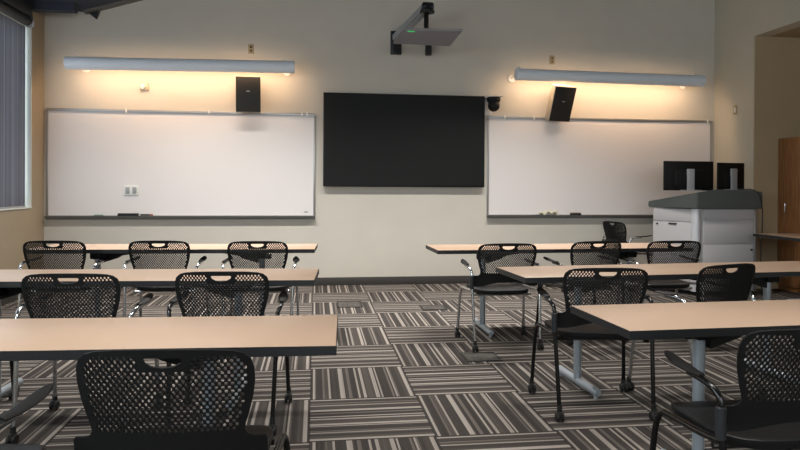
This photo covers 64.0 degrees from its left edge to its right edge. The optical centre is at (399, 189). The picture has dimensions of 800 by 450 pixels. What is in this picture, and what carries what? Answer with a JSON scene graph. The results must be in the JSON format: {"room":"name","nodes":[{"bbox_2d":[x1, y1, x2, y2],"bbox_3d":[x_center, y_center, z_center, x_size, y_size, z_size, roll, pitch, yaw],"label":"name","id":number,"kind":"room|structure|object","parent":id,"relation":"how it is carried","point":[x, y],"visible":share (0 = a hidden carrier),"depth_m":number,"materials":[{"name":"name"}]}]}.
{"room":"classroom","nodes":[
{"label":"classroom","id":0,"kind":"room"},
{"bbox_2d":[0,12,43,269],"bbox_3d":[-3.560,-0.593,1.711,0.200,3.680,11.940,0,0,-8],"label":"wall","id":1,"kind":"structure","parent":0,"point":[18,227],"depth_m":7.37,"materials":[{"name":"beige paint"}]},
{"bbox_2d":[0,26,31,210],"bbox_3d":[-3.969,-0.814,5.060,0.152,2.071,4.490,0,0,-8],"label":"trim","id":2,"kind":"structure","parent":1,"relation":"attached to","point":[28,30],"depth_m":7.28,"materials":[{"name":"white"}]},
{"bbox_2d":[0,0,33,208],"bbox_3d":[-3.875,-0.953,4.857,0.137,2.334,4.845,0,0,-8],"label":"roller shade","id":3,"kind":"object","parent":1,"relation":"attached to","point":[12,33],"visible":0.94,"depth_m":6.95,"materials":[{"name":"fabric"}]},
{"bbox_2d":[1,291,33,305],"bbox_3d":[-3.464,1.178,1.730,0.012,0.100,11.928,0,0,-8],"label":"baseboard","id":4,"kind":"structure","parent":1,"relation":"attached to","point":[4,301],"depth_m":6.79,"materials":[{"name":"grey rubber"}]},
{"bbox_2d":[33,1,77,13],"bbox_3d":[-3.962,-2.098,7.328,0.470,0.109,0.120,0,0,-8],"label":"trim","id":5,"kind":"structure","parent":1,"relation":"attached to","point":[38,6],"depth_m":7.28,"materials":[{"name":"grey"}]},
{"bbox_2d":[33,0,120,11],"bbox_3d":[1.367,-3.610,2.348,10.106,3.059,12.140,0,0,-8],"label":"ceiling","id":6,"kind":"structure","parent":0,"point":[83,5],"depth_m":7.47,"materials":[{"name":"grey"}]},
{"bbox_2d":[44,0,714,277],"bbox_3d":[0.535,-2.048,8.345,10.156,6.562,0.150,0,0,-8],"label":"wall","id":7,"kind":"structure","parent":0,"point":[337,46],"depth_m":8.17,"materials":[{"name":"beige paint"}]},
{"bbox_2d":[89,11,99,18],"bbox_3d":[-3.668,-2.098,7.679,0.115,0.090,0.059,0,0,-8],"label":"bracket","id":8,"kind":"object","parent":7,"relation":"attached to","point":[94,14],"visible":1,"depth_m":7.65,"materials":[{"name":"black metal"}]},
{"bbox_2d":[84,0,141,14],"bbox_3d":[-0.718,-3.070,8.046,6.130,1.954,0.100,0,0,-8],"label":"trim","id":9,"kind":"structure","parent":7,"relation":"attached to","point":[122,2],"depth_m":7.66,"materials":[{"name":"grey"}]},
{"bbox_2d":[140,83,148,90],"bbox_3d":[-3.104,-1.255,7.753,0.100,0.090,0.074,0,0,-8],"label":"sensor","id":10,"kind":"object","parent":7,"relation":"attached to","point":[143,86],"visible":1,"depth_m":7.77,"materials":[{"name":"beige plastic"}]},
{"bbox_2d":[63,54,294,75],"bbox_3d":[-2.568,-1.487,7.650,2.594,0.190,0.413,0,0,-8],"label":"wall lamp","id":11,"kind":"object","parent":7,"relation":"attached to","point":[85,64],"visible":1,"depth_m":7.46,"materials":[{"name":"white metal"}]},
{"bbox_2d":[44,108,314,219],"bbox_3d":[-2.638,-0.308,7.815,3.177,1.340,0.084,0,0,-8],"label":"whiteboard","id":12,"kind":"object","parent":7,"relation":"attached to","point":[208,164],"visible":1,"depth_m":7.83,"materials":[{"name":"white"}]},
{"bbox_2d":[117,213,138,215],"bbox_3d":[-3.280,0.298,7.727,0.240,0.034,0.044,0,0,-8],"label":"eraser","id":13,"kind":"object","parent":12,"relation":"on","point":[119,214],"visible":1,"depth_m":7.71,"materials":[{"name":"black"}]},
{"bbox_2d":[124,185,138,194],"bbox_3d":[-3.257,0.004,7.752,0.170,0.120,0.018,0,0,-8],"label":"switch plate","id":14,"kind":"object","parent":12,"relation":"attached to","point":[128,189],"visible":1,"depth_m":7.75,"materials":[{"name":"white plastic"}]},
{"bbox_2d":[44,215,314,219],"bbox_3d":[-2.642,0.332,7.819,3.177,0.060,0.084,0,0,-8],"label":"marker tray","id":15,"kind":"object","parent":12,"relation":"on","point":[48,217],"depth_m":7.79,"materials":[{"name":"silver metal"}]},
{"bbox_2d":[235,76,260,112],"bbox_3d":[-1.837,-1.158,7.803,0.298,0.445,0.310,0,0,-8],"label":"wall speaker","id":16,"kind":"object","parent":7,"relation":"attached to","point":[248,88],"visible":1,"depth_m":7.67,"materials":[{"name":"black plastic"}]},
{"bbox_2d":[248,44,253,53],"bbox_3d":[-1.851,-1.752,7.949,0.072,0.116,0.009,0,0,-8],"label":"outlet plate","id":17,"kind":"object","parent":7,"relation":"attached to","point":[250,46],"visible":1,"depth_m":7.95,"materials":[{"name":"beige plastic"}]},
{"bbox_2d":[103,276,514,288],"bbox_3d":[0.017,1.161,8.216,8.627,0.100,0.012,0,0,-8],"label":"baseboard","id":18,"kind":"structure","parent":7,"relation":"attached to","point":[402,279],"depth_m":8.19,"materials":[{"name":"grey rubber"}]},
{"bbox_2d":[323,92,484,186],"bbox_3d":[0.063,-0.628,8.171,2.072,1.178,0.087,0,0,-8],"label":"television","id":19,"kind":"object","parent":7,"relation":"attached to","point":[370,139],"visible":1,"depth_m":8.12,"materials":[{"name":"black"}]},
{"bbox_2d":[390,2,462,55],"bbox_3d":[0.263,-1.917,7.660,0.736,0.447,1.138,0,0,-8],"label":"projector","id":20,"kind":"object","parent":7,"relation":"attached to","point":[406,34],"visible":1,"depth_m":7.32,"materials":[{"name":"grey plastic"}]},
{"bbox_2d":[485,95,502,114],"bbox_3d":[1.203,-1.087,8.243,0.190,0.225,0.239,0,0,-8],"label":"camera","id":21,"kind":"object","parent":7,"relation":"attached to","point":[492,104],"visible":0.95,"depth_m":8.16,"materials":[{"name":"black plastic"}]},
{"bbox_2d":[549,55,554,63],"bbox_3d":[2.012,-1.720,8.463,0.072,0.116,0.009,0,0,-8],"label":"outlet plate","id":22,"kind":"object","parent":7,"relation":"attached to","point":[552,58],"visible":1,"depth_m":8.46,"materials":[{"name":"beige plastic"}]},
{"bbox_2d":[545,83,576,121],"bbox_3d":[2.057,-1.133,8.296,0.308,0.489,0.369,0,0,-18],"label":"wall speaker","id":23,"kind":"object","parent":7,"relation":"attached to","point":[561,98],"visible":1,"depth_m":8.20,"materials":[{"name":"black plastic"}]},
{"bbox_2d":[487,115,711,217],"bbox_3d":[2.703,-0.293,8.527,3.150,1.345,0.084,0,0,-8],"label":"whiteboard","id":24,"kind":"object","parent":7,"relation":"attached to","point":[590,167],"visible":0.94,"depth_m":8.52,"materials":[{"name":"white"}]},
{"bbox_2d":[538,210,557,214],"bbox_3d":[1.953,0.295,8.426,0.260,0.068,0.055,0,0,-8],"label":"cleaning cloth","id":25,"kind":"object","parent":24,"relation":"on","point":[549,211],"visible":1,"depth_m":8.41,"materials":[{"name":"white fabric"}]},
{"bbox_2d":[487,215,652,217],"bbox_3d":[2.699,0.349,8.530,3.150,0.060,0.084,0,0,-8],"label":"marker tray","id":26,"kind":"object","parent":24,"relation":"on","point":[488,216],"depth_m":8.44,"materials":[{"name":"silver metal"}]},
{"bbox_2d":[508,66,705,88],"bbox_3d":[2.698,-1.460,8.351,2.538,0.190,0.413,1,0,-8],"label":"wall lamp","id":27,"kind":"object","parent":7,"relation":"attached to","point":[696,80],"visible":1,"depth_m":8.16,"materials":[{"name":"white metal"}]},
{"bbox_2d":[0,281,799,449],"bbox_3d":[1.314,1.312,2.373,10.156,0.120,12.340,0,0,-8],"label":"floor","id":28,"kind":"structure","parent":0,"point":[399,377],"depth_m":4.13,"materials":[{"name":"carpet"}]},
{"bbox_2d":[0,288,18,399],"bbox_3d":[-2.479,0.810,3.442,0.618,0.826,0.551,0,0,-14],"label":"chair","id":29,"kind":"object","parent":28,"relation":"on","point":[3,291],"visible":0.22,"depth_m":3.72,"materials":[{"name":"black plastic"}]},
{"bbox_2d":[0,383,53,449],"bbox_3d":[-1.318,0.827,1.774,0.618,0.826,0.551,0,0,2],"label":"chair","id":30,"kind":"object","parent":28,"relation":"on","point":[32,400],"visible":1,"depth_m":1.80,"materials":[{"name":"black plastic"}]},
{"bbox_2d":[17,240,113,318],"bbox_3d":[-2.690,0.799,5.165,0.618,0.826,0.551,0,0,-5],"label":"chair","id":31,"kind":"object","parent":28,"relation":"on","point":[28,258],"visible":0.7,"depth_m":4.94,"materials":[{"name":"black plastic"}]},
{"bbox_2d":[5,273,162,443],"bbox_3d":[-1.628,0.816,3.354,0.618,0.826,0.551,0,0,-4],"label":"chair","id":32,"kind":"object","parent":28,"relation":"on","point":[13,437],"visible":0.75,"depth_m":3.13,"materials":[{"name":"black plastic"}]},
{"bbox_2d":[0,268,318,412],"bbox_3d":[-1.639,0.859,3.732,2.290,0.735,0.530,0,0,-4],"label":"table","id":33,"kind":"object","parent":28,"relation":"on","point":[11,280],"visible":0.47,"depth_m":3.68,"materials":[{"name":"beige laminate"}]},
{"bbox_2d":[123,240,209,316],"bbox_3d":[-1.900,0.803,5.220,0.618,0.826,0.551,0,0,-5],"label":"chair","id":34,"kind":"object","parent":28,"relation":"on","point":[133,257],"visible":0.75,"depth_m":5.00,"materials":[{"name":"black plastic"}]},
{"bbox_2d":[0,315,337,425],"bbox_3d":[-1.373,0.870,2.258,2.290,0.735,0.530,0,0,-5],"label":"table","id":35,"kind":"object","parent":28,"relation":"on","point":[37,339],"visible":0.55,"depth_m":2.23,"materials":[{"name":"beige laminate"}]},
{"bbox_2d":[26,244,317,316],"bbox_3d":[-1.870,0.848,5.458,2.290,0.735,0.530,0,0,-4],"label":"table","id":36,"kind":"object","parent":28,"relation":"on","point":[97,252],"visible":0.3,"depth_m":5.37,"materials":[{"name":"laminate"}]},
{"bbox_2d":[73,349,290,449],"bbox_3d":[-0.640,0.830,1.932,0.614,0.826,0.551,0,0,-3],"label":"chair","id":37,"kind":"object","parent":28,"relation":"on","point":[241,436],"visible":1,"depth_m":1.72,"materials":[{"name":"black plastic"}]},
{"bbox_2d":[165,271,292,434],"bbox_3d":[-0.916,0.819,3.459,0.618,0.826,0.551,0,0,-4],"label":"chair","id":38,"kind":"object","parent":28,"relation":"on","point":[283,296],"visible":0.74,"depth_m":3.24,"materials":[{"name":"black plastic"}]},
{"bbox_2d":[221,241,299,315],"bbox_3d":[-1.132,0.808,5.226,0.618,0.826,0.551,0,0,-5],"label":"chair","id":39,"kind":"object","parent":28,"relation":"on","point":[272,289],"visible":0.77,"depth_m":5.01,"materials":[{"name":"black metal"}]},
{"bbox_2d":[336,301,362,307],"bbox_3d":[-0.538,1.212,6.796,0.270,0.006,0.340,0,0,-7],"label":"floor outlet","id":40,"kind":"object","parent":28,"relation":"on","point":[340,304],"visible":1,"depth_m":6.78,"materials":[{"name":"black metal"}]},
{"bbox_2d":[419,305,447,309],"bbox_3d":[0.345,1.218,6.642,0.260,0.006,0.250,0,0,-7],"label":"floor outlet","id":41,"kind":"object","parent":28,"relation":"on","point":[423,307],"visible":1,"depth_m":6.63,"materials":[{"name":"black metal"}]},
{"bbox_2d":[461,352,502,361],"bbox_3d":[0.600,1.231,4.729,0.260,0.006,0.240,0,0,-7],"label":"floor outlet","id":42,"kind":"object","parent":28,"relation":"on","point":[469,356],"visible":1,"depth_m":4.73,"materials":[{"name":"black metal"}]},
{"bbox_2d":[455,243,543,351],"bbox_3d":[0.798,0.819,5.150,0.618,0.826,0.551,0,0,-8],"label":"chair","id":43,"kind":"object","parent":28,"relation":"on","point":[483,284],"visible":0.85,"depth_m":4.95,"materials":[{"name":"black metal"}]},
{"bbox_2d":[426,243,691,337],"bbox_3d":[1.397,0.866,5.684,2.290,0.735,0.530,0,0,-9],"label":"table","id":44,"kind":"object","parent":28,"relation":"on","point":[630,250],"visible":0.47,"depth_m":5.55,"materials":[{"name":"beige laminate"}]},
{"bbox_2d":[533,241,628,344],"bbox_3d":[1.532,0.822,5.407,0.618,0.826,0.551,0,0,-17],"label":"chair","id":45,"kind":"object","parent":28,"relation":"on","point":[591,246],"visible":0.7,"depth_m":5.19,"materials":[{"name":"black plastic"}]},
{"bbox_2d":[528,268,656,421],"bbox_3d":[1.106,0.830,3.693,0.618,0.826,0.551,0,0,-3],"label":"chair","id":46,"kind":"object","parent":28,"relation":"on","point":[567,325],"visible":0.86,"depth_m":3.48,"materials":[{"name":"black plastic"}]},
{"bbox_2d":[601,221,652,287],"bbox_3d":[2.950,0.814,8.279,0.551,0.826,0.618,0,0,-18],"label":"chair","id":47,"kind":"object","parent":28,"relation":"on","point":[611,232],"visible":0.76,"depth_m":8.14,"materials":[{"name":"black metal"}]},
{"bbox_2d":[496,261,799,399],"bbox_3d":[1.792,0.877,4.168,2.290,0.735,0.530,0,0,-11],"label":"table","id":48,"kind":"object","parent":28,"relation":"on","point":[766,273],"visible":0.56,"depth_m":4.03,"materials":[{"name":"beige laminate"}]},
{"bbox_2d":[616,241,704,341],"bbox_3d":[2.234,0.826,5.493,0.618,0.826,0.551,0,0,-7],"label":"chair","id":49,"kind":"object","parent":28,"relation":"on","point":[676,285],"visible":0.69,"depth_m":5.28,"materials":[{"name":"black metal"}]},
{"bbox_2d":[570,299,799,449],"bbox_3d":[1.922,0.885,2.786,2.290,0.735,0.530,0,0,-10],"label":"table","id":50,"kind":"object","parent":28,"relation":"on","point":[710,325],"visible":0.92,"depth_m":2.63,"materials":[{"name":"beige laminate"}]},
{"bbox_2d":[626,263,767,398],"bbox_3d":[1.786,0.832,3.872,0.618,0.826,0.551,0,0,-25],"label":"chair","id":51,"kind":"object","parent":28,"relation":"on","point":[737,284],"visible":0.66,"depth_m":3.66,"materials":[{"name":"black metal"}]},
{"bbox_2d":[648,190,762,294],"bbox_3d":[3.660,0.613,7.720,1.095,1.241,0.610,0,0,-8],"label":"lectern","id":52,"kind":"object","parent":28,"relation":"on","point":[724,222],"visible":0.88,"depth_m":7.49,"materials":[{"name":"laminate"}]},
{"bbox_2d":[663,161,712,190],"bbox_3d":[3.466,-0.168,7.656,0.637,0.354,0.175,0,0,-8],"label":"monitor","id":53,"kind":"object","parent":52,"relation":"on","point":[677,175],"visible":0.96,"depth_m":7.65,"materials":[{"name":"black plastic"}]},
{"bbox_2d":[648,190,762,208],"bbox_3d":[3.663,0.104,7.717,1.095,0.224,0.610,0,0,-8],"label":"lectern top","id":54,"kind":"object","parent":52,"relation":"attached to","point":[711,199],"depth_m":7.45,"materials":[{"name":"grey laminate"}]},
{"bbox_2d":[717,163,743,189],"bbox_3d":[4.038,-0.165,7.772,0.420,0.332,0.175,0,0,-20],"label":"monitor","id":55,"kind":"object","parent":52,"relation":"on","point":[730,176],"visible":0.85,"depth_m":7.75,"materials":[{"name":"black plastic"}]},
{"bbox_2d":[738,189,762,295],"bbox_3d":[4.126,0.613,7.535,0.260,1.258,0.076,1,0,27],"label":"power cable","id":56,"kind":"object","parent":52,"relation":"hanging from","point":[738,189],"visible":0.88,"depth_m":7.47,"materials":[{"name":"black rubber"}]},
{"bbox_2d":[649,329,799,449],"bbox_3d":[1.256,0.839,2.225,0.618,0.826,0.551,0,0,-7],"label":"chair","id":57,"kind":"object","parent":28,"relation":"on","point":[761,424],"visible":1,"depth_m":2.02,"materials":[{"name":"black plastic"}]},
{"bbox_2d":[753,233,799,299],"bbox_3d":[4.502,0.878,6.729,0.620,0.735,1.500,0,0,-8],"label":"table","id":58,"kind":"object","parent":28,"relation":"on","point":[784,236],"visible":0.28,"depth_m":7.13,"materials":[{"name":"laminate"}]},
{"bbox_2d":[777,136,799,292],"bbox_3d":[5.185,0.306,6.807,0.660,1.884,2.522,0,0,-8],"label":"storage cabinet","id":59,"kind":"object","parent":28,"relation":"on","point":[788,148],"visible":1,"depth_m":7.83,"materials":[{"name":"brown wood"}]},
{"bbox_2d":[713,0,799,189],"bbox_3d":[5.732,-1.916,2.940,1.279,6.420,11.940,0,0,-8],"label":"wall","id":60,"kind":"structure","parent":0,"point":[737,22],"depth_m":8.25,"materials":[{"name":"beige paint"}]},
{"bbox_2d":[733,105,736,114],"bbox_3d":[4.359,-1.041,8.326,0.011,0.116,0.072,0,0,-8],"label":"wall switch","id":61,"kind":"object","parent":60,"relation":"attached to","point":[735,106],"visible":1,"depth_m":8.32,"materials":[{"name":"beige plastic"}]},
{"bbox_2d":[753,27,799,288],"bbox_3d":[5.317,-0.414,6.021,1.273,3.375,4.138,0,0,-8],"label":"wall niche","id":62,"kind":"object","parent":60,"relation":"in","point":[777,57],"visible":0.46,"depth_m":8.01,"materials":[{"name":"beige paint"}]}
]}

